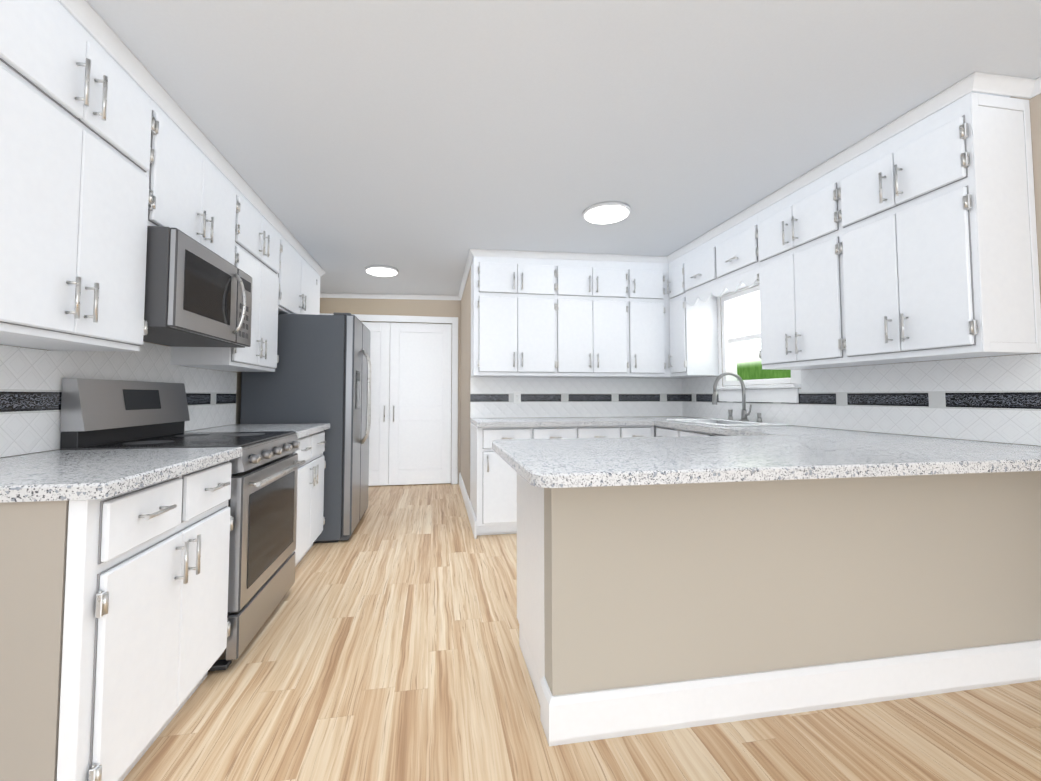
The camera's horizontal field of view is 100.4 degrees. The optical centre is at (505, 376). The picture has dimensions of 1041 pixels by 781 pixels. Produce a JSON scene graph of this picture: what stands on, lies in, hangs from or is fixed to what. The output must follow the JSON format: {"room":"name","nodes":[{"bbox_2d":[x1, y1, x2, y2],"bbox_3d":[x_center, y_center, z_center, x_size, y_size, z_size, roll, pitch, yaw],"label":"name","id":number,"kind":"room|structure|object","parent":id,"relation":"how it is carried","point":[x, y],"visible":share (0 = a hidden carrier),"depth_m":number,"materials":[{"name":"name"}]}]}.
{"room":"kitchen","nodes":[
{"label":"kitchen","id":0,"kind":"room"},
{"bbox_2d":[0,500,68,780],"bbox_3d":[-1.352,-0.059,1.027,0.586,2.460,0.020,0,-3,-9],"label":"wall","id":1,"kind":"structure","parent":0,"point":[33,545],"depth_m":1.02,"materials":[{"name":"beige paint"}]},
{"bbox_2d":[58,0,325,275],"bbox_3d":[-1.589,-1.121,2.749,0.040,0.053,3.480,0,-3,-9],"label":"crown molding","id":2,"kind":"structure","parent":1,"relation":"attached to","point":[98,28],"depth_m":1.84,"materials":[{"name":"white wood"}]},
{"bbox_2d":[0,341,241,457],"bbox_3d":[-2.063,0.035,3.127,0.135,2.460,4.400,0,-3,-9],"label":"wall","id":3,"kind":"structure","parent":0,"point":[238,399],"depth_m":3.27,"materials":[{"name":"beige paint"}]},
{"bbox_2d":[0,0,159,351],"bbox_3d":[-1.533,-0.635,1.370,0.327,1.042,0.705,0,-3,-9],"label":"upper cabinet","id":4,"kind":"object","parent":3,"relation":"attached to","point":[132,218],"depth_m":1.37,"materials":[{"name":"white wood"}]},
{"bbox_2d":[0,342,236,456],"bbox_3d":[-1.822,0.062,2.100,0.008,0.482,2.297,0,-3,-9],"label":"tile backsplash","id":5,"kind":"structure","parent":3,"relation":"attached to","point":[30,379],"depth_m":1.72,"materials":[{"name":"white tile"}]},
{"bbox_2d":[156,109,239,255],"bbox_3d":[-1.652,-0.860,2.106,0.327,0.527,0.765,0,-3,-9],"label":"upper cabinet","id":6,"kind":"object","parent":3,"relation":"attached to","point":[191,189],"depth_m":2.06,"materials":[{"name":"white wood"}]},
{"bbox_2d":[148,220,251,347],"bbox_3d":[-1.556,-0.392,2.002,0.470,0.412,0.556,0,-3,-9],"label":"microwave","id":7,"kind":"object","parent":3,"relation":"attached to","point":[202,291],"depth_m":1.97,"materials":[{"name":"silver metal"}]},
{"bbox_2d":[161,272,255,351],"bbox_3d":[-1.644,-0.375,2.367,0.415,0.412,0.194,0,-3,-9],"label":"upper cabinet","id":8,"kind":"object","parent":3,"relation":"attached to","point":[253,349],"depth_m":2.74,"materials":[{"name":"white wood"}]},
{"bbox_2d":[171,193,283,371],"bbox_3d":[-1.772,-0.570,2.826,0.327,1.042,0.720,0,-3,-9],"label":"upper cabinet","id":9,"kind":"object","parent":3,"relation":"attached to","point":[261,244],"depth_m":2.85,"materials":[{"name":"white wood"}]},
{"bbox_2d":[284,239,319,314],"bbox_3d":[-1.915,-0.771,3.705,0.327,0.562,1.040,0,-3,-9],"label":"upper cabinet","id":10,"kind":"object","parent":3,"relation":"attached to","point":[301,281],"depth_m":3.67,"materials":[{"name":"white wood"}]},
{"bbox_2d":[320,298,460,483],"bbox_3d":[-1.474,0.141,5.512,1.800,2.460,0.120,0,-3,-9],"label":"wall","id":11,"kind":"structure","parent":0,"point":[430,308],"depth_m":5.54,"materials":[{"name":"beige paint"}]},
{"bbox_2d":[320,313,457,483],"bbox_3d":[-1.456,0.298,5.437,1.715,2.140,0.020,0,-3,-9],"label":"door frame","id":12,"kind":"structure","parent":11,"relation":"attached to","point":[454,422],"depth_m":5.54,"materials":[{"name":"white wood"}]},
{"bbox_2d":[320,293,457,299],"bbox_3d":[-1.486,-1.009,5.480,1.750,0.081,0.040,0,-3,-9],"label":"crown molding","id":13,"kind":"structure","parent":11,"relation":"attached to","point":[322,295],"depth_m":5.48,"materials":[{"name":"white wood"}]},
{"bbox_2d":[362,322,451,485],"bbox_3d":[-1.459,0.337,5.456,1.547,2.048,0.074,0,-3,-9],"label":"pantry doors","id":14,"kind":"structure","parent":11,"relation":"in","point":[410,437],"depth_m":5.50,"materials":[{"name":"white wood"}]},
{"bbox_2d":[460,274,468,493],"bbox_3d":[-0.405,0.115,4.923,0.120,2.460,1.390,0,-3,-9],"label":"wall","id":15,"kind":"structure","parent":0,"point":[465,422],"depth_m":4.86,"materials":[{"name":"beige paint"}]},
{"bbox_2d":[458,256,473,299],"bbox_3d":[-0.449,-1.055,4.750,0.040,0.052,1.820,0,-3,-9],"label":"crown molding","id":16,"kind":"structure","parent":15,"relation":"attached to","point":[469,259],"depth_m":4.56,"materials":[{"name":"white wood"}]},
{"bbox_2d":[459,473,476,538],"bbox_3d":[-0.409,1.254,4.481,0.016,0.145,2.160,0,-3,-9],"label":"baseboard","id":17,"kind":"structure","parent":15,"relation":"attached to","point":[473,522],"depth_m":4.01,"materials":[{"name":"white wood"}]},
{"bbox_2d":[59,0,1040,295],"bbox_3d":[-1.098,-1.301,0.972,7.150,0.254,9.320,0,-3,-9],"label":"ceiling","id":18,"kind":"structure","parent":0,"point":[423,146],"depth_m":1.91,"materials":[{"name":"paint"}]},
{"bbox_2d":[365,265,398,276],"bbox_3d":[-1.253,-1.059,4.405,0.330,0.044,0.330,0,-3,-9],"label":"ceiling light","id":19,"kind":"object","parent":18,"relation":"attached to","point":[382,270],"visible":0.98,"depth_m":4.33,"materials":[{"name":"white plastic"}]},
{"bbox_2d":[468,249,665,262],"bbox_3d":[0.595,-1.105,3.980,1.850,0.082,0.040,0,-3,-9],"label":"crown molding","id":20,"kind":"structure","parent":18,"relation":"attached to","point":[472,252],"depth_m":3.97,"materials":[{"name":"white wood"}]},
{"bbox_2d":[583,202,630,223],"bbox_3d":[0.718,-1.146,3.079,0.330,0.044,0.330,0,-3,-9],"label":"ceiling light","id":21,"kind":"object","parent":18,"relation":"attached to","point":[605,212],"visible":1,"depth_m":3.02,"materials":[{"name":"white plastic"}]},
{"bbox_2d":[666,72,993,262],"bbox_3d":[1.740,-1.165,2.964,0.040,0.052,2.420,0,-3,-9],"label":"crown molding","id":22,"kind":"structure","parent":18,"relation":"attached to","point":[980,82],"depth_m":2.25,"materials":[{"name":"white wood"}]},
{"bbox_2d":[468,267,669,498],"bbox_3d":[0.734,0.089,4.346,2.180,2.460,0.120,0,-3,-9],"label":"wall","id":23,"kind":"structure","parent":0,"point":[469,304],"depth_m":4.24,"materials":[{"name":"beige paint"}]},
{"bbox_2d":[471,256,558,376],"bbox_3d":[0.067,-0.546,4.036,0.750,1.090,0.327,0,-3,-9],"label":"upper cabinet","id":24,"kind":"object","parent":23,"relation":"attached to","point":[515,301],"depth_m":3.88,"materials":[{"name":"white wood"}]},
{"bbox_2d":[470,377,679,417],"bbox_3d":[0.735,0.207,4.276,2.159,0.387,0.008,0,-3,-9],"label":"tile backsplash","id":25,"kind":"structure","parent":23,"relation":"attached to","point":[490,397],"depth_m":4.26,"materials":[{"name":"white tile"}]},
{"bbox_2d":[514,392,520,403],"bbox_3d":[0.114,0.206,4.165,0.070,0.115,0.008,0,-3,-9],"label":"electrical outlet","id":26,"kind":"object","parent":25,"relation":"attached to","point":[517,397],"visible":1,"depth_m":4.16,"materials":[{"name":"plastic"}]},
{"bbox_2d":[555,259,630,377],"bbox_3d":[0.781,-0.540,4.153,0.696,1.090,0.327,0,-3,-9],"label":"upper cabinet","id":27,"kind":"object","parent":23,"relation":"attached to","point":[595,296],"depth_m":4.00,"materials":[{"name":"white wood"}]},
{"bbox_2d":[631,262,666,377],"bbox_3d":[1.302,-0.537,4.238,0.360,1.090,0.327,0,-3,-9],"label":"upper cabinet","id":28,"kind":"object","parent":23,"relation":"attached to","point":[648,280],"depth_m":4.08,"materials":[{"name":"white wood"}]},
{"bbox_2d":[123,483,1040,780],"bbox_3d":[-1.098,1.195,0.860,7.150,0.060,9.320,0,-3,-9],"label":"floor","id":29,"kind":"structure","parent":0,"point":[383,645],"depth_m":1.54,"materials":[{"name":"brown wood"}]},
{"bbox_2d":[57,460,232,780],"bbox_3d":[-1.378,0.750,1.356,0.647,0.874,0.748,0,-3,-9],"label":"base cabinet","id":30,"kind":"object","parent":29,"relation":"on","point":[146,629],"depth_m":1.21,"materials":[{"name":"white wood"}]},
{"bbox_2d":[0,423,329,502],"bbox_3d":[-1.489,0.326,2.135,0.675,0.038,2.313,0,-3,-9],"label":"countertop","id":31,"kind":"structure","parent":30,"relation":"on","point":[62,475],"depth_m":1.30,"materials":[{"name":"stone"}]},
{"bbox_2d":[60,378,305,671],"bbox_3d":[-1.455,0.623,2.115,0.721,1.195,0.754,0,-3,-9],"label":"range","id":32,"kind":"object","parent":29,"relation":"on","point":[122,414],"visible":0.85,"depth_m":1.96,"materials":[{"name":"silver metal"}]},
{"bbox_2d":[240,312,370,542],"bbox_3d":[-1.622,0.405,3.751,0.882,1.777,0.890,0,-3,-9],"label":"refrigerator","id":33,"kind":"object","parent":29,"relation":"on","point":[321,373],"visible":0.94,"depth_m":3.35,"materials":[{"name":"grey metal"}]},
{"bbox_2d":[292,430,325,566],"bbox_3d":[-1.626,0.817,2.865,0.647,0.874,0.786,0,-3,-9],"label":"base cabinet","id":34,"kind":"object","parent":29,"relation":"on","point":[310,479],"depth_m":2.89,"materials":[{"name":"white wood"}]},
{"bbox_2d":[470,423,533,535],"bbox_3d":[-0.056,0.858,3.790,0.448,0.874,0.647,0,-3,-9],"label":"base cabinet","id":35,"kind":"object","parent":29,"relation":"on","point":[505,498],"depth_m":3.47,"materials":[{"name":"white wood"}]},
{"bbox_2d":[470,417,653,426],"bbox_3d":[0.460,0.404,3.881,1.488,0.038,0.675,0,-3,-9],"label":"countertop","id":36,"kind":"structure","parent":35,"relation":"on","point":[552,421],"depth_m":3.62,"materials":[{"name":"stone"}]},
{"bbox_2d":[514,470,544,703],"bbox_3d":[0.341,0.771,1.836,0.500,0.874,0.535,0,-3,-9],"label":"base cabinet","id":37,"kind":"object","parent":29,"relation":"on","point":[528,499],"depth_m":1.74,"materials":[{"name":"white wood"}]},
{"bbox_2d":[492,432,1013,487],"bbox_3d":[0.773,0.309,1.753,1.560,0.038,0.935,0,-3,-9],"label":"countertop","id":38,"kind":"structure","parent":37,"relation":"on","point":[759,453],"depth_m":1.44,"materials":[{"name":"stone"}]},
{"bbox_2d":[534,426,577,438],"bbox_3d":[0.353,0.861,3.858,0.380,0.874,0.647,0,-3,-9],"label":"base cabinet","id":39,"kind":"object","parent":29,"relation":"on","point":[551,432],"depth_m":3.56,"materials":[{"name":"white wood"}]},
{"bbox_2d":[578,426,621,437],"bbox_3d":[0.728,0.864,3.919,0.380,0.874,0.647,0,-3,-9],"label":"base cabinet","id":40,"kind":"object","parent":29,"relation":"on","point":[583,431],"depth_m":3.62,"materials":[{"name":"white wood"}]},
{"bbox_2d":[622,425,653,437],"bbox_3d":[1.072,0.866,3.976,0.318,0.874,0.647,0,-3,-9],"label":"base cabinet","id":41,"kind":"object","parent":29,"relation":"on","point":[636,430],"depth_m":3.68,"materials":[{"name":"white wood"}]},
{"bbox_2d":[654,424,761,436],"bbox_3d":[1.660,0.840,3.378,0.652,0.874,0.729,0,-3,-9],"label":"base cabinet","id":42,"kind":"object","parent":29,"relation":"on","point":[659,431],"depth_m":3.36,"materials":[{"name":"white wood"}]},
{"bbox_2d":[666,416,689,418],"bbox_3d":[1.576,0.413,4.078,0.420,0.038,0.648,0,-3,-9],"label":"countertop","id":43,"kind":"structure","parent":42,"relation":"on","point":[671,417],"depth_m":4.22,"materials":[{"name":"stone"}]},
{"bbox_2d":[650,417,1040,471],"bbox_3d":[1.724,0.362,2.933,0.675,0.038,2.958,0,-3,-9],"label":"countertop","id":44,"kind":"structure","parent":42,"relation":"on","point":[1026,457],"depth_m":2.10,"materials":[{"name":"stone"}]},
{"bbox_2d":[666,418,787,425],"bbox_3d":[1.689,0.463,3.390,0.490,0.224,0.770,0,-3,-9],"label":"sink basin","id":45,"kind":"object","parent":44,"relation":"in","point":[743,421],"depth_m":3.39,"materials":[{"name":"metal"}]},
{"bbox_2d":[712,372,761,421],"bbox_3d":[1.764,0.157,3.406,0.305,0.388,0.360,0,-3,-9],"label":"faucet","id":46,"kind":"object","parent":44,"relation":"on","point":[744,414],"depth_m":3.40,"materials":[{"name":"silver metal"}]},
{"bbox_2d":[706,432,730,435],"bbox_3d":[1.774,0.809,2.686,0.652,0.874,0.674,0,-3,-9],"label":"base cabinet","id":47,"kind":"object","parent":29,"relation":"on","point":[707,434],"depth_m":2.95,"materials":[{"name":"white wood"}]},
{"bbox_2d":[838,429,863,431],"bbox_3d":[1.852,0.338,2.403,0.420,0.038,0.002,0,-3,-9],"label":"countertop","id":48,"kind":"structure","parent":47,"relation":"on","point":[839,430],"depth_m":2.57,"materials":[{"name":"stone"}]},
{"bbox_2d":[544,471,1040,695],"bbox_3d":[1.197,0.763,1.653,2.130,0.874,0.100,0,-3,-9],"label":"wall","id":49,"kind":"structure","parent":0,"point":[654,584],"depth_m":1.57,"materials":[{"name":"paint"}]},
{"bbox_2d":[540,640,1040,745],"bbox_3d":[1.178,1.125,1.580,2.106,0.145,0.026,0,-3,-9],"label":"baseboard","id":50,"kind":"structure","parent":49,"relation":"attached to","point":[596,715],"depth_m":1.53,"materials":[{"name":"white wood"}]},
{"bbox_2d":[684,94,1040,445],"bbox_3d":[2.493,-0.071,0.742,0.120,2.460,7.810,0,-3,-9],"label":"wall","id":51,"kind":"structure","parent":0,"point":[1035,110],"depth_m":1.84,"materials":[{"name":"beige paint"}]},
{"bbox_2d":[667,258,718,377],"bbox_3d":[1.729,-0.546,4.020,0.327,1.090,0.280,0,-3,-9],"label":"upper cabinet","id":52,"kind":"object","parent":51,"relation":"attached to","point":[692,321],"depth_m":3.89,"materials":[{"name":"white wood"}]},
{"bbox_2d":[679,240,741,299],"bbox_3d":[1.787,-0.917,3.683,0.327,0.380,0.437,0,-3,-9],"label":"upper cabinet","id":53,"kind":"object","parent":51,"relation":"attached to","point":[695,265],"depth_m":3.65,"materials":[{"name":"white wood"}]},
{"bbox_2d":[711,217,754,287],"bbox_3d":[1.859,-0.936,3.247,0.327,0.380,0.448,0,-3,-9],"label":"upper cabinet","id":54,"kind":"object","parent":51,"relation":"attached to","point":[732,262],"depth_m":3.23,"materials":[{"name":"white wood"}]},
{"bbox_2d":[717,283,800,402],"bbox_3d":[2.015,-0.264,3.464,0.178,0.937,0.879,0,-3,-9],"label":"window","id":55,"kind":"structure","parent":51,"relation":"in","point":[762,390],"depth_m":3.66,"materials":[{"name":"white wood"}]},
{"bbox_2d":[751,172,874,369],"bbox_3d":[1.945,-0.605,2.708,0.327,1.090,0.612,0,-3,-9],"label":"upper cabinet","id":56,"kind":"object","parent":51,"relation":"attached to","point":[793,238],"depth_m":2.65,"materials":[{"name":"white wood"}]},
{"bbox_2d":[680,353,1040,445],"bbox_3d":[2.033,0.156,3.133,0.008,0.387,2.687,0,-3,-9],"label":"tile backsplash","id":57,"kind":"structure","parent":51,"relation":"attached to","point":[994,399],"depth_m":2.29,"materials":[{"name":"white tile"}]},
{"bbox_2d":[831,92,1040,364],"bbox_3d":[2.043,-0.631,2.110,0.327,1.090,0.601,0,-3,-9],"label":"upper cabinet","id":58,"kind":"object","parent":51,"relation":"attached to","point":[916,242],"depth_m":1.90,"materials":[{"name":"white wood"}]},
{"bbox_2d":[1014,76,1040,98],"bbox_3d":[2.642,-1.329,-0.603,0.040,0.052,5.000,0,-3,-9],"label":"crown molding","id":59,"kind":"structure","parent":51,"relation":"attached to","point":[1026,87],"depth_m":1.83,"materials":[{"name":"white wood"}]},
{"label":"outside","id":60,"kind":"structure","parent":0,"visible":0},
{"bbox_2d":[736,295,790,379],"bbox_3d":[2.158,-0.319,3.498,0.010,2.000,1.990,0,-3,-9],"label":"view","id":61,"kind":"structure","parent":60,"point":[749,365],"depth_m":3.74,"materials":[{"name":"white"}]}
]}

